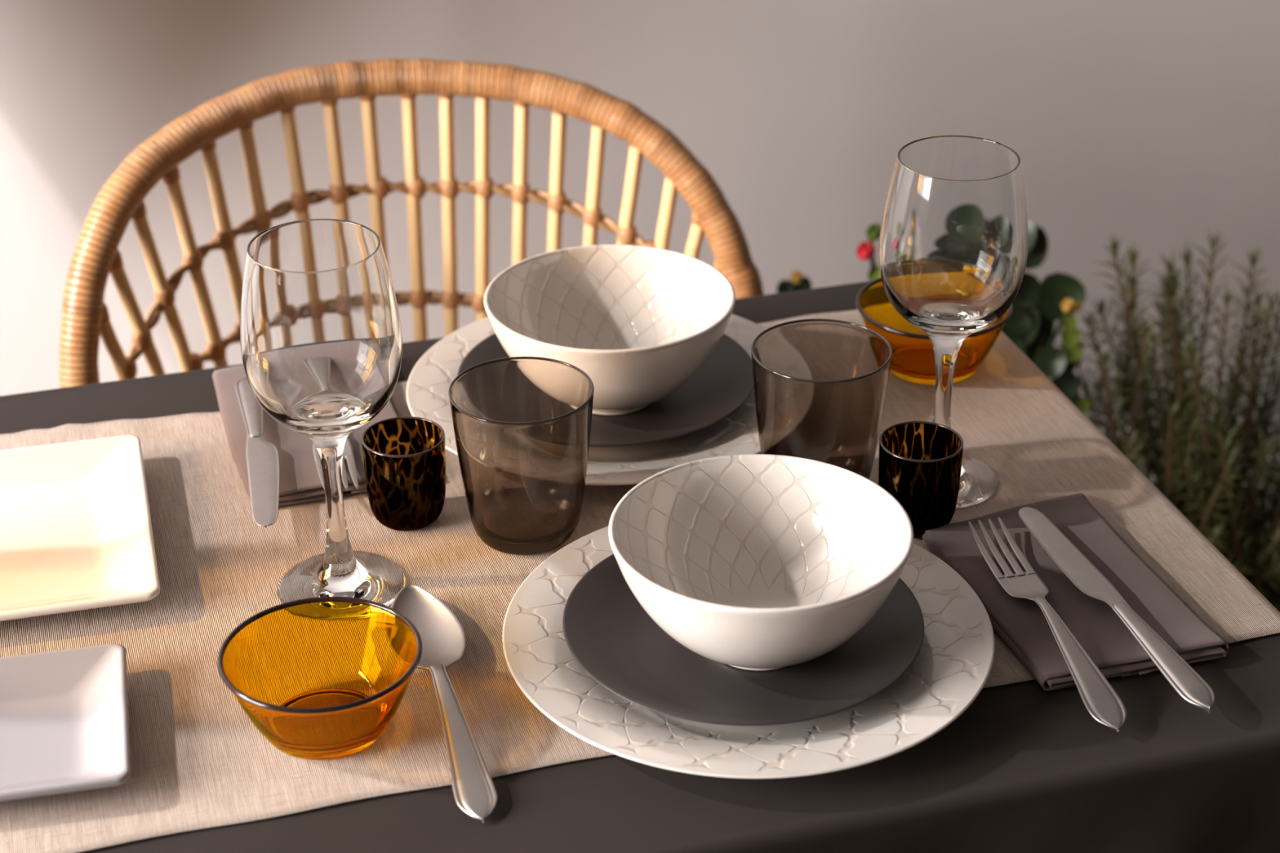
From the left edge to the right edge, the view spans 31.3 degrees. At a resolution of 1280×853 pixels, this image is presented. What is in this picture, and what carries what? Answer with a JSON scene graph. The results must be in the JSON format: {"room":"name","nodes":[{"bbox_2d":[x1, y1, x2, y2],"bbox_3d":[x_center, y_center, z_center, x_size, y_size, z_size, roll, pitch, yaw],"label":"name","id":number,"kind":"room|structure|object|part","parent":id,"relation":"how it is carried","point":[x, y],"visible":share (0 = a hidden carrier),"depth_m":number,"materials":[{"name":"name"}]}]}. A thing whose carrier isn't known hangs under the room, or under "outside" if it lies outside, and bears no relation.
{"room":"dining room","nodes":[
{"label":"dining room","id":0,"kind":"room"},
{"bbox_2d":[0,0,1279,473],"bbox_3d":[-0.188,-0.906,2.054,5.500,2.640,0.100,-8,29,-14],"label":"wall","id":1,"kind":"structure","parent":0,"point":[1155,124],"depth_m":2.39,"materials":[{"name":"paint"}]},
{"bbox_2d":[1149,453,1279,525],"bbox_3d":[-0.165,0.219,2.601,5.500,0.100,0.016,-8,29,-14],"label":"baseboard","id":2,"kind":"structure","parent":1,"relation":"attached to","point":[1271,454],"depth_m":2.82,"materials":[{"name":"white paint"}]},
{"bbox_2d":[1255,527,1278,543],"bbox_3d":[0.572,0.250,2.388,0.242,0.240,0.242,-8,29,-14],"label":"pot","id":3,"kind":"object","parent":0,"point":[1266,527],"depth_m":2.40,"materials":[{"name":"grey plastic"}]},
{"bbox_3d":[-0.048,1.229,0.885,6.400,0.040,6.400,-8,29,-14],"label":"floor","id":4,"kind":"structure","parent":0,"visible":0},
{"bbox_2d":[58,57,764,387],"bbox_3d":[-0.135,0.188,1.875,0.594,0.847,0.565,-8,29,-14],"label":"rattan chair","id":5,"kind":"object","parent":4,"relation":"on","point":[86,316],"visible":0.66,"depth_m":1.91,"materials":[{"name":"wicker"}]},
{"bbox_2d":[776,219,1089,413],"bbox_3d":[0.288,0.061,2.309,0.308,0.651,0.210,2,29,4],"label":"potted flowering plant","id":6,"kind":"object","parent":4,"relation":"on","point":[1037,305],"visible":0.16,"depth_m":2.18,"materials":[{"name":"green plant"}]},
{"bbox_3d":[0.148,-0.141,2.159,0.013,0.012,0.007,-8,29,-14],"label":"yellow flower","id":7,"kind":"part","parent":6,"relation":"part of","materials":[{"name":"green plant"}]},
{"bbox_3d":[0.207,-0.159,2.083,0.018,0.017,0.010,-8,29,-14],"label":"red flower","id":8,"kind":"part","parent":6,"relation":"part of","materials":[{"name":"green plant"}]},
{"bbox_3d":[0.402,-0.113,2.145,0.014,0.013,0.007,-8,29,-14],"label":"yellow flower","id":9,"kind":"part","parent":6,"relation":"part of","materials":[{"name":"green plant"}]},
{"bbox_3d":[0.411,-0.112,2.151,0.012,0.011,0.006,-8,29,-14],"label":"yellow flower","id":10,"kind":"part","parent":6,"relation":"part of","materials":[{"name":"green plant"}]},
{"bbox_2d":[1048,229,1279,612],"bbox_3d":[0.561,0.095,2.270,0.397,0.625,0.296,-7,29,-11],"label":"rosemary","id":11,"kind":"object","parent":4,"relation":"on","point":[1215,500],"visible":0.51,"depth_m":2.20,"materials":[{"name":"green plant"}]},
{"bbox_3d":[-0.364,0.449,1.502,1.398,0.746,0.583,-8,29,-14],"label":"dining table","id":12,"kind":"object","parent":4,"relation":"on","visible":0},
{"bbox_2d":[0,280,1279,852],"bbox_3d":[-0.365,0.290,1.416,1.478,0.391,0.663,-8,29,-14],"label":"tablecloth","id":13,"kind":"object","parent":12,"relation":"on","point":[1026,767],"visible":0.3,"depth_m":1.20,"materials":[{"name":"grey fabric"}]},
{"bbox_2d":[0,381,452,852],"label":"table runner","id":14,"kind":"object","parent":13,"relation":"on","point":[203,753],"depth_m":1.27,"materials":[{"name":"fabric"}]},
{"bbox_2d":[0,643,130,801],"bbox_3d":[-0.336,0.164,1.212,0.128,0.019,0.128,-6,29,-11],"label":"square plate","id":15,"kind":"object","parent":14,"relation":"on","point":[64,713],"visible":1,"depth_m":1.23,"materials":[{"name":"grey ceramic"}]},
{"bbox_2d":[0,435,159,621],"bbox_3d":[-0.398,0.071,1.385,0.200,0.020,0.200,-7,29,-12],"label":"square plate","id":16,"kind":"object","parent":14,"relation":"on","point":[76,530],"visible":1,"depth_m":1.40,"materials":[{"name":"white ceramic"}]},
{"bbox_2d":[212,364,399,506],"bbox_3d":[-0.217,-0.002,1.524,0.118,0.010,0.190,-9,30,-15],"label":"napkin","id":17,"kind":"object","parent":14,"relation":"on","point":[300,482],"visible":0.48,"depth_m":1.49,"materials":[{"name":"grey fabric"}]},
{"bbox_2d":[235,376,279,527],"bbox_3d":[-0.246,0.014,1.480,0.022,0.011,0.214,-6,29,-10],"label":"knife","id":18,"kind":"object","parent":17,"relation":"on","point":[262,455],"visible":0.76,"depth_m":1.45,"materials":[{"name":"silver metal"}]},
{"bbox_3d":[-0.260,-0.013,1.529,0.019,0.011,0.100,-6,29,-10],"label":"handle","id":19,"kind":"part","parent":18,"relation":"part of","materials":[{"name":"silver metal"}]},
{"bbox_3d":[-0.236,0.032,1.438,0.021,0.002,0.120,-6,29,-10],"label":"blade","id":20,"kind":"part","parent":18,"relation":"part of","materials":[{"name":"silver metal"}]},
{"bbox_2d":[312,437,358,490],"bbox_3d":[-0.206,-0.001,1.508,0.025,0.016,0.200,-6,29,-11],"label":"fork","id":21,"kind":"object","parent":17,"relation":"on","point":[348,455],"visible":0.2,"depth_m":1.46,"materials":[{"name":"silver metal"}]},
{"bbox_2d":[217,596,422,759],"bbox_3d":[-0.170,0.140,1.224,0.108,0.048,0.108,-8,29,-14],"label":"bowl","id":22,"kind":"object","parent":14,"relation":"on","point":[319,677],"visible":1,"depth_m":1.25,"materials":[{"name":"orange glass"}]},
{"bbox_2d":[240,218,404,606],"bbox_3d":[-0.178,-0.003,1.305,0.090,0.221,0.090,-18,33,-29],"label":"wine glass","id":23,"kind":"object","parent":14,"relation":"on","point":[321,336],"visible":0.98,"depth_m":1.26,"materials":[{"name":"clear glass"}]},
{"bbox_2d":[240,218,402,440],"bbox_3d":[-0.178,-0.049,1.280,0.090,0.115,0.090,-8,29,-14],"label":"glass bowl","id":24,"kind":"object","parent":23,"relation":"on","point":[321,336],"depth_m":1.25,"materials":[{"name":"clear glass"}]},
{"bbox_3d":[-0.178,0.039,1.328,0.027,0.086,0.027,-8,29,-14],"label":"stem","id":25,"kind":"part","parent":23,"relation":"part of","materials":[{"name":"clear glass"}]},
{"bbox_2d":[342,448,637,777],"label":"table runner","id":26,"kind":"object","parent":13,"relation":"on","point":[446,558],"depth_m":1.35,"materials":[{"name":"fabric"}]},
{"bbox_2d":[361,416,445,531],"bbox_3d":[-0.145,0.032,1.412,0.051,0.059,0.051,4,29,7],"label":"candle holder","id":27,"kind":"object","parent":26,"relation":"on","point":[404,457],"visible":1,"depth_m":1.40,"materials":[{"name":"black glass"}]},
{"bbox_2d":[391,584,497,822],"bbox_3d":[-0.107,0.145,1.250,0.043,0.016,0.216,-7,29,-13],"label":"tablespoon","id":28,"kind":"object","parent":26,"relation":"on","point":[442,635],"visible":0.88,"depth_m":1.24,"materials":[{"name":"silver metal"}]},
{"bbox_2d":[391,584,466,671],"bbox_3d":[-0.123,0.118,1.301,0.043,0.012,0.098,-7,29,-13],"label":"spoon bowl","id":29,"kind":"object","parent":28,"relation":"on","point":[442,635],"depth_m":1.31,"materials":[{"name":"silver metal"}]},
{"bbox_3d":[-0.096,0.166,1.212,0.022,0.016,0.126,-7,29,-13],"label":"handle","id":30,"kind":"part","parent":28,"relation":"part of","materials":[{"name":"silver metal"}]},
{"bbox_2d":[448,356,594,555],"bbox_3d":[-0.070,0.021,1.386,0.087,0.100,0.087,-23,36,-35],"label":"tumbler","id":31,"kind":"object","parent":26,"relation":"on","point":[522,425],"visible":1,"depth_m":1.37,"materials":[{"name":"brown glass"}]},
{"bbox_2d":[406,313,766,485],"bbox_3d":[-0.020,-0.021,1.551,0.275,0.019,0.275,18,33,30],"label":"charger plate","id":32,"kind":"object","parent":26,"relation":"on","point":[429,381],"visible":0.23,"depth_m":1.51,"materials":[{"name":"white ceramic"}]},
{"bbox_2d":[457,333,753,447],"bbox_3d":[-0.022,-0.027,1.549,0.202,0.021,0.202,-25,37,-37],"label":"plate","id":33,"kind":"object","parent":32,"relation":"on","point":[724,383],"visible":0.3,"depth_m":1.53,"materials":[{"name":"grey ceramic"}]},
{"bbox_2d":[484,244,735,414],"bbox_3d":[-0.020,-0.054,1.533,0.167,0.075,0.167,-25,37,-38],"label":"bowl","id":34,"kind":"object","parent":33,"relation":"on","point":[641,322],"visible":0.82,"depth_m":1.57,"materials":[{"name":"white ceramic"}]},
{"bbox_2d":[502,525,994,778],"bbox_3d":[0.060,0.121,1.287,0.275,0.019,0.275,2,29,4],"label":"charger plate","id":35,"kind":"object","parent":26,"relation":"on","point":[953,664],"visible":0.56,"depth_m":1.23,"materials":[{"name":"white ceramic"}]},
{"bbox_2d":[562,553,924,726],"bbox_3d":[0.058,0.116,1.284,0.202,0.021,0.202,-3,29,-6],"label":"plate","id":36,"kind":"object","parent":35,"relation":"on","point":[607,632],"visible":0.55,"depth_m":1.26,"materials":[{"name":"grey ceramic"}]},
{"bbox_2d":[608,453,913,671],"bbox_3d":[0.066,0.088,1.269,0.167,0.075,0.167,-2,29,-3],"label":"bowl","id":37,"kind":"object","parent":36,"relation":"on","point":[748,562],"visible":1,"depth_m":1.30,"materials":[{"name":"white ceramic"}]},
{"bbox_2d":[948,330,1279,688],"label":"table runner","id":38,"kind":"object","parent":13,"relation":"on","point":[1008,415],"depth_m":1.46,"materials":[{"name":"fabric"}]},
{"bbox_2d":[751,318,892,479],"bbox_3d":[0.112,-0.004,1.431,0.087,0.100,0.087,-23,36,-35],"label":"tumbler","id":39,"kind":"object","parent":38,"relation":"on","point":[820,384],"visible":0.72,"depth_m":1.40,"materials":[{"name":"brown glass"}]},
{"bbox_2d":[878,421,964,536],"bbox_3d":[0.171,0.035,1.403,0.051,0.059,0.051,-23,36,-35],"label":"candle holder","id":40,"kind":"object","parent":38,"relation":"on","point":[920,463],"visible":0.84,"depth_m":1.39,"materials":[{"name":"black glass"}]},
{"bbox_2d":[855,277,1012,384],"bbox_3d":[0.204,-0.065,1.597,0.108,0.048,0.108,-8,29,-14],"label":"bowl","id":41,"kind":"object","parent":38,"relation":"on","point":[913,357],"visible":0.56,"depth_m":1.57,"materials":[{"name":"orange glass"}]},
{"bbox_2d":[878,135,1027,508],"bbox_3d":[0.190,-0.063,1.413,0.090,0.221,0.090,0,28,1],"label":"wine glass","id":42,"kind":"object","parent":38,"relation":"on","point":[953,245],"visible":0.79,"depth_m":1.36,"materials":[{"name":"clear glass"}]},
{"bbox_3d":[0.191,-0.021,1.435,0.027,0.086,0.027,-8,29,-14],"label":"stem","id":43,"kind":"part","parent":42,"relation":"part of","materials":[{"name":"clear glass"}]},
{"bbox_2d":[878,135,1027,341],"bbox_3d":[0.190,-0.110,1.387,0.090,0.115,0.090,-8,29,-14],"label":"glass bowl","id":44,"kind":"object","parent":42,"relation":"on","point":[953,245],"depth_m":1.36,"materials":[{"name":"clear glass"}]},
{"bbox_2d":[922,493,1229,690],"bbox_3d":[0.249,0.093,1.345,0.118,0.010,0.186,-9,30,-15],"label":"napkin","id":45,"kind":"object","parent":38,"relation":"on","point":[1020,624],"visible":0.84,"depth_m":1.32,"materials":[{"name":"grey fabric"}]},
{"bbox_2d":[968,517,1126,731],"bbox_3d":[0.232,0.110,1.300,0.025,0.016,0.200,-7,29,-12],"label":"fork","id":46,"kind":"object","parent":45,"relation":"on","point":[1101,700],"visible":1,"depth_m":1.28,"materials":[{"name":"silver metal"}]},
{"bbox_3d":[0.241,0.130,1.264,0.021,0.016,0.114,-7,29,-12],"label":"handle","id":47,"kind":"part","parent":46,"relation":"part of","materials":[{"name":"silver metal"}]},
{"bbox_2d":[1017,506,1214,713],"bbox_3d":[0.269,0.102,1.312,0.022,0.011,0.214,-10,30,-17],"label":"knife","id":48,"kind":"object","parent":45,"relation":"on","point":[1188,683],"visible":1,"depth_m":1.30,"materials":[{"name":"silver metal"}]},
{"bbox_3d":[0.252,0.077,1.349,0.021,0.002,0.120,-9,30,-16],"label":"blade","id":49,"kind":"part","parent":48,"relation":"part of","materials":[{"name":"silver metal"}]},
{"bbox_3d":[0.289,0.127,1.265,0.019,0.011,0.100,-10,30,-17],"label":"handle","id":50,"kind":"part","parent":48,"relation":"part of","materials":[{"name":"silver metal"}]}
]}

